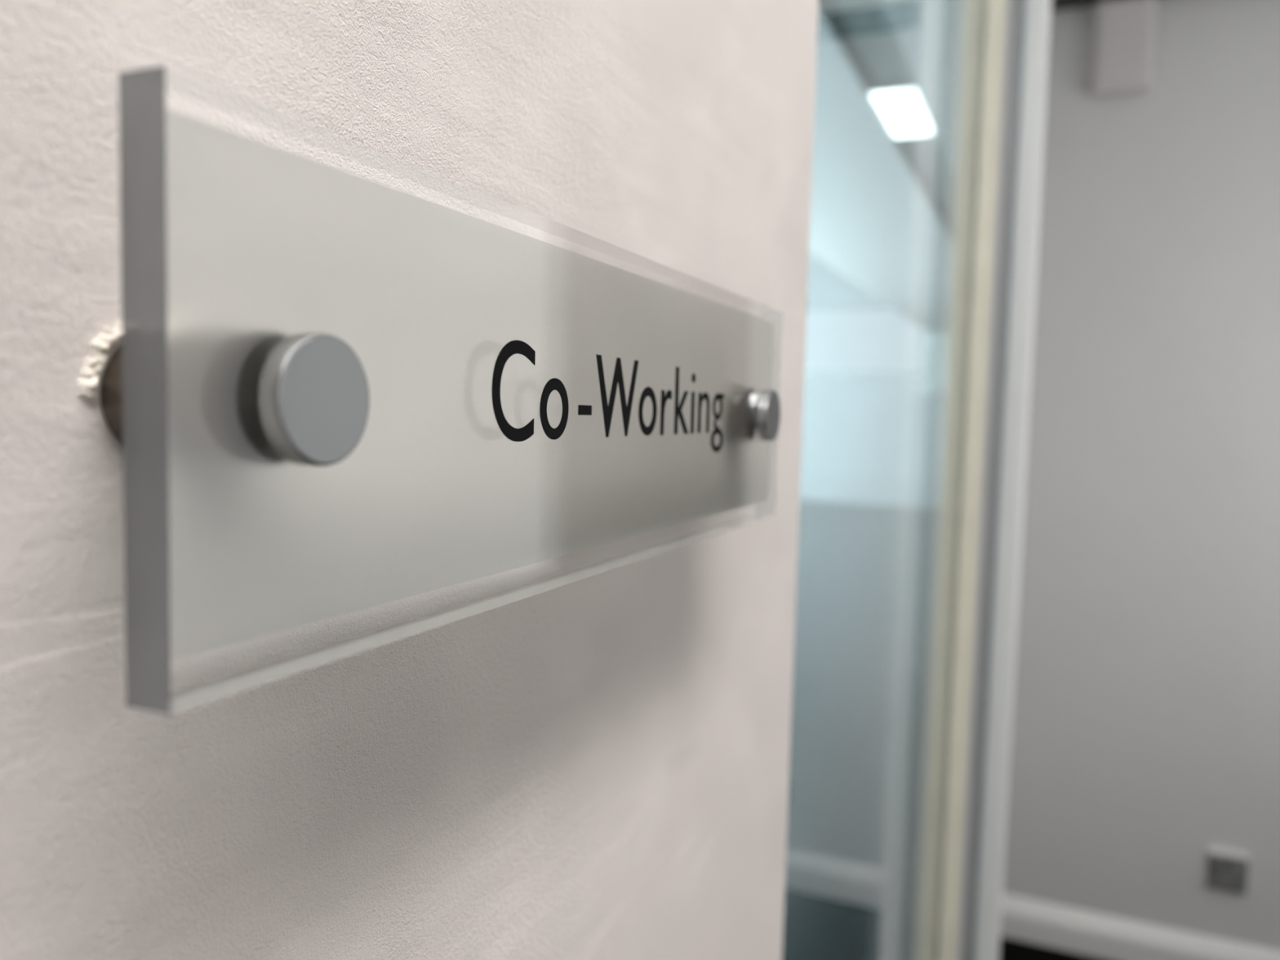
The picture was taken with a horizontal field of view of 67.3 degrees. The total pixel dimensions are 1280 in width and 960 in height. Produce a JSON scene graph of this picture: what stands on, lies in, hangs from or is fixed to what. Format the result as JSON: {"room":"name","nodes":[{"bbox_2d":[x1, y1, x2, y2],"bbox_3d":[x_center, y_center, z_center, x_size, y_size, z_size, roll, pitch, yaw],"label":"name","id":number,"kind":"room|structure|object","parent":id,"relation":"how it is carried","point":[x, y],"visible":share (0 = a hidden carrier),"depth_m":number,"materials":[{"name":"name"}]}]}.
{"room":"office corridor","nodes":[
{"label":"office corridor","id":0,"kind":"room"},
{"bbox_2d":[0,0,818,959],"bbox_3d":[-0.377,-0.279,-0.448,0.122,3.300,2.110,3,4,23],"label":"wall","id":1,"kind":"structure","parent":0,"point":[597,766],"depth_m":0.21,"materials":[{"name":"paint"}]},
{"bbox_2d":[99,65,782,715],"bbox_3d":[-0.013,-0.018,0.238,0.033,0.075,0.267,3,4,23],"label":"door sign","id":2,"kind":"object","parent":1,"relation":"attached to","point":[327,392],"visible":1,"depth_m":0.15,"materials":[{"name":"clear glass"}]},
{"bbox_2d":[875,0,986,959],"bbox_3d":[0.283,-0.033,0.985,0.008,2.640,1.018,3,4,23],"label":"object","id":3,"kind":"structure","parent":1,"relation":"in","point":[909,925],"depth_m":1.14,"materials":[{"name":"clear glass"}]},
{"bbox_2d":[800,251,921,477],"bbox_3d":[2.729,-1.702,15.393,7.100,4.050,0.150,3,4,23],"label":"wall","id":4,"kind":"structure","parent":0,"point":[860,424],"depth_m":15.05,"materials":[{"name":"white paint"}]},
{"bbox_2d":[800,471,916,506],"bbox_3d":[2.676,0.100,15.420,6.770,0.450,0.040,3,4,23],"label":"trim","id":5,"kind":"structure","parent":4,"relation":"attached to","point":[816,486],"depth_m":15.07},
{"bbox_2d":[804,309,923,375],"bbox_3d":[3.443,-2.154,15.028,1.950,1.020,0.060,3,4,23],"label":"window","id":6,"kind":"structure","parent":4,"relation":"in","point":[877,342],"depth_m":15.03,"materials":[{"name":"glass"}]},
{"bbox_2d":[818,0,928,195],"bbox_3d":[2.245,-1.746,6.673,0.205,0.028,16.200,3,4,23],"label":"trim","id":7,"kind":"structure","parent":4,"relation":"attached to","point":[864,29],"depth_m":3.43,"materials":[{"name":"paint"}]},
{"bbox_2d":[808,0,928,329],"bbox_3d":[1.890,-1.770,6.826,1.630,0.060,16.200,3,4,23],"label":"ceiling","id":8,"kind":"structure","parent":0,"point":[868,206],"depth_m":5.38,"materials":[{"name":"paint"}]},
{"bbox_2d":[866,84,928,138],"bbox_3d":[1.138,-1.574,4.129,0.201,0.012,0.684,3,4,23],"label":"recessed light","id":9,"kind":"object","parent":8,"relation":"in","point":[903,109],"visible":0.8,"depth_m":4.07,"materials":[{"name":"white paint"}]},
{"bbox_2d":[782,499,1106,959],"bbox_3d":[-0.011,0.848,7.525,8.565,0.060,17.120,3,4,23],"label":"floor","id":10,"kind":"structure","parent":0,"point":[854,567],"depth_m":4.21,"materials":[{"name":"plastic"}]},
{"bbox_2d":[956,0,1009,959],"bbox_3d":[0.518,0.050,1.455,0.004,2.420,0.058,3,4,23],"label":"trim","id":11,"kind":"structure","parent":10,"relation":"on","point":[1007,2],"depth_m":1.43,"materials":[{"name":"white paint"}]},
{"bbox_2d":[960,0,1024,959],"bbox_3d":[0.532,0.051,1.454,0.021,2.420,0.048,3,4,23],"label":"trim","id":12,"kind":"structure","parent":10,"relation":"on","point":[1016,8],"depth_m":1.43,"materials":[{"name":"grey metal"}]},
{"bbox_2d":[973,0,1052,959],"bbox_3d":[0.557,0.052,1.442,0.034,2.420,0.081,3,4,23],"label":"trim","id":13,"kind":"structure","parent":10,"relation":"on","point":[1037,13],"depth_m":1.40,"materials":[{"name":"white paint"}]},
{"bbox_2d":[1003,0,1279,951],"bbox_3d":[1.629,-0.092,2.251,1.444,2.650,0.120,3,4,23],"label":"wall","id":14,"kind":"structure","parent":0,"point":[1145,731],"depth_m":2.35,"materials":[{"name":"paint"}]},
{"bbox_2d":[1051,0,1103,10],"bbox_3d":[1.305,-1.172,2.235,0.749,0.052,0.050,3,4,23],"label":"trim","id":15,"kind":"structure","parent":14,"relation":"attached to","point":[1055,4],"depth_m":2.34,"materials":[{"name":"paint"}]},
{"bbox_2d":[1088,0,1157,95],"bbox_3d":[1.159,-1.043,2.306,0.136,0.219,0.049,3,4,23],"label":"box","id":16,"kind":"object","parent":14,"relation":"attached to","point":[1123,32],"visible":1,"depth_m":2.29,"materials":[{"name":"grey plastic"}]},
{"bbox_2d":[1000,893,1279,959],"bbox_3d":[1.249,1.164,2.410,0.751,0.102,0.030,3,4,23],"label":"baseboard","id":17,"kind":"structure","parent":14,"relation":"attached to","point":[1104,936],"depth_m":2.43,"materials":[{"name":"white paint"}]},
{"bbox_2d":[1204,847,1249,894],"bbox_3d":[1.422,0.948,2.328,0.088,0.097,0.018,3,4,23],"label":"power socket","id":18,"kind":"object","parent":14,"relation":"attached to","point":[1225,870],"visible":1,"depth_m":2.32,"materials":[{"name":"white paint"}]},
{"bbox_2d":[1210,861,1216,870],"bbox_3d":[1.393,0.938,2.333,0.010,0.020,0.004,3,4,23],"label":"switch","id":19,"kind":"object","parent":18,"relation":"attached to","point":[1213,864],"depth_m":2.33,"materials":[{"name":"grey plastic"}]},
{"bbox_3d":[0.736,-0.101,2.044,0.030,2.650,1.210,3,4,23],"label":"wall","id":20,"kind":"structure","parent":0,"visible":0},
{"bbox_2d":[937,0,1005,959],"bbox_3d":[0.503,0.050,1.460,0.028,2.420,0.060,3,4,23],"label":"trim","id":21,"kind":"structure","parent":20,"relation":"attached to","point":[995,10],"depth_m":1.43,"materials":[{"name":"silver metal"}]}
]}

